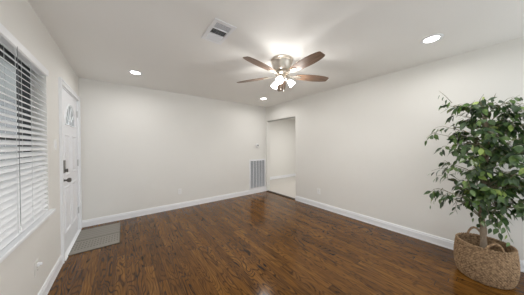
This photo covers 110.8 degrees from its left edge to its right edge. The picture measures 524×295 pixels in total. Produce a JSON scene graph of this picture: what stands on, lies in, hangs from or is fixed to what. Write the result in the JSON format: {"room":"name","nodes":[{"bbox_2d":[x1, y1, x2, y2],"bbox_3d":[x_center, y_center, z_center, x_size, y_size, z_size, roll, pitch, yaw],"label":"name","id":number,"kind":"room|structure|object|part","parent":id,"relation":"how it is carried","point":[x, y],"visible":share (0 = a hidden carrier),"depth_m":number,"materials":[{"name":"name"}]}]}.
{"room":"living room","nodes":[
{"label":"living room","id":0,"kind":"room"},
{"bbox_2d":[0,0,78,294],"bbox_3d":[-1.531,0.100,0.938,0.150,2.440,5.148,-1,1,-37],"label":"wall","id":1,"kind":"structure","parent":0,"point":[17,274],"depth_m":1.66,"materials":[{"name":"paint"}]},
{"bbox_2d":[0,44,31,163],"bbox_3d":[-1.554,-0.052,0.892,0.050,1.345,1.865,-1,1,-37],"label":"window","id":2,"kind":"structure","parent":1,"relation":"in","point":[2,54],"depth_m":1.58,"materials":[{"name":"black glass"}]},
{"bbox_3d":[-1.799,-0.054,1.217,0.014,1.265,0.792,-1,1,-37],"label":"sash","id":3,"kind":"part","parent":2,"relation":"part of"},
{"bbox_2d":[0,23,48,250],"bbox_3d":[-1.467,-0.063,0.960,0.071,1.320,1.847,-1,1,-37],"label":"window blind","id":4,"kind":"object","parent":2,"relation":"attached to","point":[22,187],"visible":1,"depth_m":1.26,"materials":[{"name":"white plastic"}]},
{"bbox_3d":[-1.657,-0.048,1.195,0.047,1.248,0.004,-1,1,-37],"label":"ladder cord","id":5,"kind":"part","parent":4,"relation":"part of","materials":[{"name":"white fabric"}]},
{"bbox_3d":[-1.616,-0.069,1.204,0.003,1.195,0.008,-1,1,-37],"label":"pull cord","id":6,"kind":"part","parent":4,"relation":"part of","materials":[{"name":"white fabric"}]},
{"bbox_3d":[-1.470,0.582,0.960,0.044,0.030,1.843,-1,1,-37],"label":"rail","id":7,"kind":"part","parent":4,"relation":"part of","materials":[{"name":"white plastic"}]},
{"bbox_3d":[-1.808,-0.049,1.394,0.047,1.248,0.004,-1,1,-37],"label":"ladder cord","id":8,"kind":"part","parent":4,"relation":"part of","materials":[{"name":"white fabric"}]},
{"bbox_2d":[0,209,55,262],"bbox_3d":[-1.452,0.618,0.980,0.056,0.028,1.973,-1,1,-37],"label":"window sill","id":9,"kind":"structure","parent":1,"relation":"attached to","point":[7,250],"depth_m":1.23,"materials":[{"name":"white paint"}]},
{"bbox_2d":[34,258,38,276],"bbox_3d":[-1.823,0.971,1.465,0.008,0.116,0.072,-1,1,-37],"label":"wall outlet","id":10,"kind":"object","parent":1,"relation":"attached to","point":[36,269],"visible":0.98,"depth_m":1.45,"materials":[{"name":"grey plastic"}]},
{"bbox_2d":[38,254,62,294],"bbox_3d":[-1.075,1.267,0.496,0.017,0.112,3.879,-1,1,-37],"label":"baseboard","id":11,"kind":"structure","parent":1,"relation":"attached to","point":[47,285],"depth_m":1.73,"materials":[{"name":"white paint"}]},
{"bbox_2d":[54,139,56,149],"bbox_3d":[-2.160,-0.032,1.893,0.010,0.116,0.072,-1,1,-37],"label":"light switch","id":12,"kind":"object","parent":1,"relation":"attached to","point":[55,140],"visible":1,"depth_m":1.88,"materials":[{"name":"white plastic"}]},
{"bbox_2d":[58,77,81,263],"bbox_3d":[-2.585,0.260,2.467,0.024,2.100,1.095,-1,1,-37],"label":"door frame","id":13,"kind":"structure","parent":1,"relation":"in","point":[61,82],"depth_m":2.04,"materials":[{"name":"white paint"}]},
{"bbox_2d":[62,88,78,252],"bbox_3d":[-2.582,0.283,2.463,0.120,1.994,0.932,-1,1,-37],"label":"door","id":14,"kind":"structure","parent":1,"relation":"in","point":[70,162],"depth_m":2.41,"materials":[{"name":"white paint"}]},
{"bbox_3d":[-2.605,-0.433,2.456,0.021,0.302,0.578,-1,1,-37],"label":"fan light frame","id":15,"kind":"part","parent":14,"relation":"part of","materials":[{"name":"glass"}]},
{"bbox_2d":[62,86,78,228],"bbox_3d":[-2.647,0.288,2.407,0.152,2.045,0.965,-1,1,-37],"label":"trim","id":16,"kind":"structure","parent":1,"relation":"attached to","point":[62,86],"depth_m":2.82,"materials":[{"name":"white paint"}]},
{"bbox_2d":[65,229,80,260],"bbox_3d":[-2.632,1.297,2.425,0.178,0.026,0.965,-1,1,-37],"label":"trim","id":17,"kind":"structure","parent":1,"relation":"attached to","point":[79,230],"depth_m":2.40,"materials":[{"name":"white paint"}]},
{"bbox_2d":[78,77,265,219],"bbox_3d":[-1.458,0.068,4.156,3.868,2.440,0.120,-1,1,-37],"label":"wall","id":18,"kind":"structure","parent":0,"point":[140,146],"depth_m":3.62,"materials":[{"name":"paint"}]},
{"bbox_2d":[82,187,265,227],"bbox_3d":[-1.412,1.232,4.113,3.868,0.112,0.017,-1,1,-37],"label":"baseboard","id":19,"kind":"structure","parent":18,"relation":"attached to","point":[95,221],"depth_m":3.64,"materials":[{"name":"white paint"}]},
{"bbox_2d":[249,159,265,189],"bbox_3d":[-0.133,0.745,5.118,0.560,0.828,0.055,-1,1,-37],"label":"air vent","id":20,"kind":"object","parent":18,"relation":"in","point":[257,167],"visible":1,"depth_m":5.10,"materials":[{"name":"white metal"}]},
{"bbox_2d":[28,0,523,106],"bbox_3d":[0.049,-1.199,2.135,4.138,0.120,5.148,-1,1,-37],"label":"ceiling","id":21,"kind":"structure","parent":0,"point":[101,40],"depth_m":1.86,"materials":[{"name":"paint"}]},
{"bbox_2d":[128,70,142,74],"bbox_3d":[-1.919,-1.133,2.742,0.186,0.006,0.186,-1,1,-37],"label":"recessed light","id":22,"kind":"object","parent":21,"relation":"in","point":[134,72],"visible":1,"depth_m":2.73,"materials":[{"name":"white glass"}]},
{"bbox_2d":[201,18,236,44],"bbox_3d":[-0.433,-1.187,1.784,0.214,0.123,0.363,-1,1,-37],"label":"ceiling vent","id":23,"kind":"object","parent":21,"relation":"in","point":[217,29],"visible":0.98,"depth_m":1.79,"materials":[{"name":"white metal"}]},
{"bbox_2d":[237,51,328,90],"bbox_3d":[0.267,-0.935,2.321,1.275,0.412,1.257,-1,1,-37],"label":"ceiling fan","id":24,"kind":"object","parent":21,"relation":"hanging from","point":[282,65],"visible":1,"depth_m":2.26,"materials":[{"name":"brown wood"}]},
{"bbox_3d":[-0.130,-0.938,2.526,0.479,0.035,0.140,0,1,23],"label":"blade","id":25,"kind":"part","parent":24,"relation":"part of","materials":[{"name":"brown wood"}]},
{"bbox_3d":[-0.018,-0.933,2.040,0.140,0.035,0.479,0,1,41],"label":"blade","id":26,"kind":"part","parent":24,"relation":"part of","materials":[{"name":"brown wood"}]},
{"bbox_3d":[0.173,-0.842,2.460,0.093,0.103,0.103,-1,1,-37],"label":"lamp shade","id":27,"kind":"part","parent":24,"relation":"part of","materials":[{"name":"white glass"}]},
{"bbox_3d":[0.220,-0.840,2.231,0.101,0.103,0.096,-1,1,-37],"label":"lamp shade","id":28,"kind":"part","parent":24,"relation":"part of","materials":[{"name":"white glass"}]},
{"bbox_3d":[0.297,-0.942,2.784,0.140,0.035,0.479,0,1,5],"label":"blade","id":29,"kind":"part","parent":24,"relation":"part of","materials":[{"name":"brown wood"}]},
{"bbox_3d":[0.396,-0.842,2.383,0.102,0.103,0.092,-1,1,-37],"label":"lamp shade","id":30,"kind":"part","parent":24,"relation":"part of","materials":[{"name":"white glass"}]},
{"bbox_3d":[0.480,-0.935,1.997,0.140,0.035,0.479,-1,1,-31],"label":"blade","id":31,"kind":"part","parent":24,"relation":"part of","materials":[{"name":"brown wood"}]},
{"bbox_3d":[0.674,-0.941,2.457,0.479,0.035,0.140,0,1,-13],"label":"blade","id":32,"kind":"part","parent":24,"relation":"part of","materials":[{"name":"brown wood"}]},
{"bbox_2d":[420,34,443,43],"bbox_3d":[1.787,-1.141,1.907,0.186,0.006,0.186,-1,1,-37],"label":"recessed light","id":33,"kind":"object","parent":21,"relation":"in","point":[432,38],"visible":1,"depth_m":1.89,"materials":[{"name":"white glass"}]},
{"bbox_2d":[270,119,295,176],"bbox_3d":[0.879,0.024,7.500,3.906,2.440,0.100,-1,1,-37],"label":"wall","id":34,"kind":"structure","parent":0,"point":[282,132],"depth_m":7.41,"materials":[{"name":"paint"}]},
{"bbox_2d":[270,173,295,179],"bbox_3d":[0.967,1.188,7.502,3.786,0.110,0.016,-1,1,-37],"label":"baseboard","id":35,"kind":"structure","parent":34,"relation":"attached to","point":[288,175],"depth_m":7.39,"materials":[{"name":"white paint"}]},
{"bbox_2d":[47,176,523,294],"bbox_3d":[1.192,1.320,3.798,7.924,0.080,6.380,-1,1,-37],"label":"floor","id":36,"kind":"structure","parent":0,"point":[261,243],"depth_m":2.13,"materials":[{"name":"brown wood"}]},
{"bbox_2d":[68,222,120,255],"bbox_3d":[-2.397,1.302,2.658,0.494,0.008,0.836,-1,1,-37],"label":"doormat","id":37,"kind":"object","parent":36,"relation":"on","point":[94,238],"visible":1,"depth_m":2.58,"materials":[{"name":"grey fabric"}]},
{"bbox_2d":[453,226,520,289],"bbox_3d":[2.228,1.079,1.816,0.424,0.425,0.424,0,1,7],"label":"wicker basket","id":38,"kind":"object","parent":36,"relation":"on","point":[496,265],"visible":0.97,"depth_m":1.70,"materials":[{"name":"beige wicker"}]},
{"bbox_3d":[2.322,0.932,1.974,0.148,0.136,0.044,0,1,30],"label":"handle","id":39,"kind":"part","parent":38,"relation":"part of","materials":[{"name":"wicker"}]},
{"bbox_2d":[423,91,523,247],"bbox_3d":[2.246,0.322,1.775,0.689,1.903,0.982,-1,1,-37],"label":"ficus tree","id":40,"kind":"object","parent":38,"relation":"in","point":[489,191],"visible":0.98,"depth_m":1.74,"materials":[{"name":"green plant"}]},
{"bbox_3d":[2.229,0.493,1.821,0.056,1.341,0.068,-1,1,-37],"label":"twining stem","id":41,"kind":"part","parent":40,"relation":"part of","materials":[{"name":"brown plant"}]},
{"bbox_3d":[2.132,0.936,1.655,0.148,0.136,0.044,0,1,30],"label":"handle","id":42,"kind":"part","parent":38,"relation":"part of","materials":[{"name":"wicker"}]},
{"bbox_2d":[266,36,523,260],"bbox_3d":[1.652,0.062,3.366,0.120,2.440,5.148,-1,1,-37],"label":"wall","id":43,"kind":"structure","parent":0,"point":[361,144],"depth_m":2.71,"materials":[{"name":"paint"}]},
{"bbox_2d":[268,190,294,199],"bbox_3d":[0.499,1.265,4.841,0.077,0.014,1.110,-1,1,-37],"label":"trim","id":44,"kind":"structure","parent":43,"relation":"attached to","point":[268,190],"depth_m":4.76,"materials":[{"name":"brown wood"}]},
{"bbox_2d":[268,116,294,121],"bbox_3d":[0.517,-0.752,4.841,0.050,0.022,1.106,-1,1,-37],"label":"trim","id":45,"kind":"structure","parent":43,"relation":"attached to","point":[294,116],"depth_m":4.79,"materials":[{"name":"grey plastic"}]},
{"bbox_2d":[295,196,523,271],"bbox_3d":[1.986,1.230,2.834,0.017,0.112,3.885,-1,1,-37],"label":"baseboard","id":46,"kind":"structure","parent":43,"relation":"attached to","point":[433,239],"depth_m":2.82,"materials":[{"name":"white paint"}]},
{"label":"outside","id":47,"kind":"structure","parent":0,"visible":0},
{"bbox_3d":[-30.202,1.930,-10.448,59.266,0.100,100.000,-1,1,-37],"label":"ground","id":48,"kind":"structure","parent":47,"visible":0},
{"bbox_2d":[0,99,17,174],"bbox_3d":[-14.646,-1.372,7.838,12.000,6.000,7.000,0,1,8],"label":"neighbor house","id":49,"kind":"structure","parent":48,"relation":"on","point":[8,105],"depth_m":6.54,"materials":[{"name":"grey"}]},
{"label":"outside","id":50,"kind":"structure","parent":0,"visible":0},
{"bbox_2d":[0,58,15,99],"bbox_3d":[-2.692,-1.263,0.768,1.875,0.140,10.500,-1,1,-37],"label":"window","id":51,"kind":"structure","parent":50,"point":[8,72],"depth_m":3.27,"materials":[{"name":"paint"}]}
]}

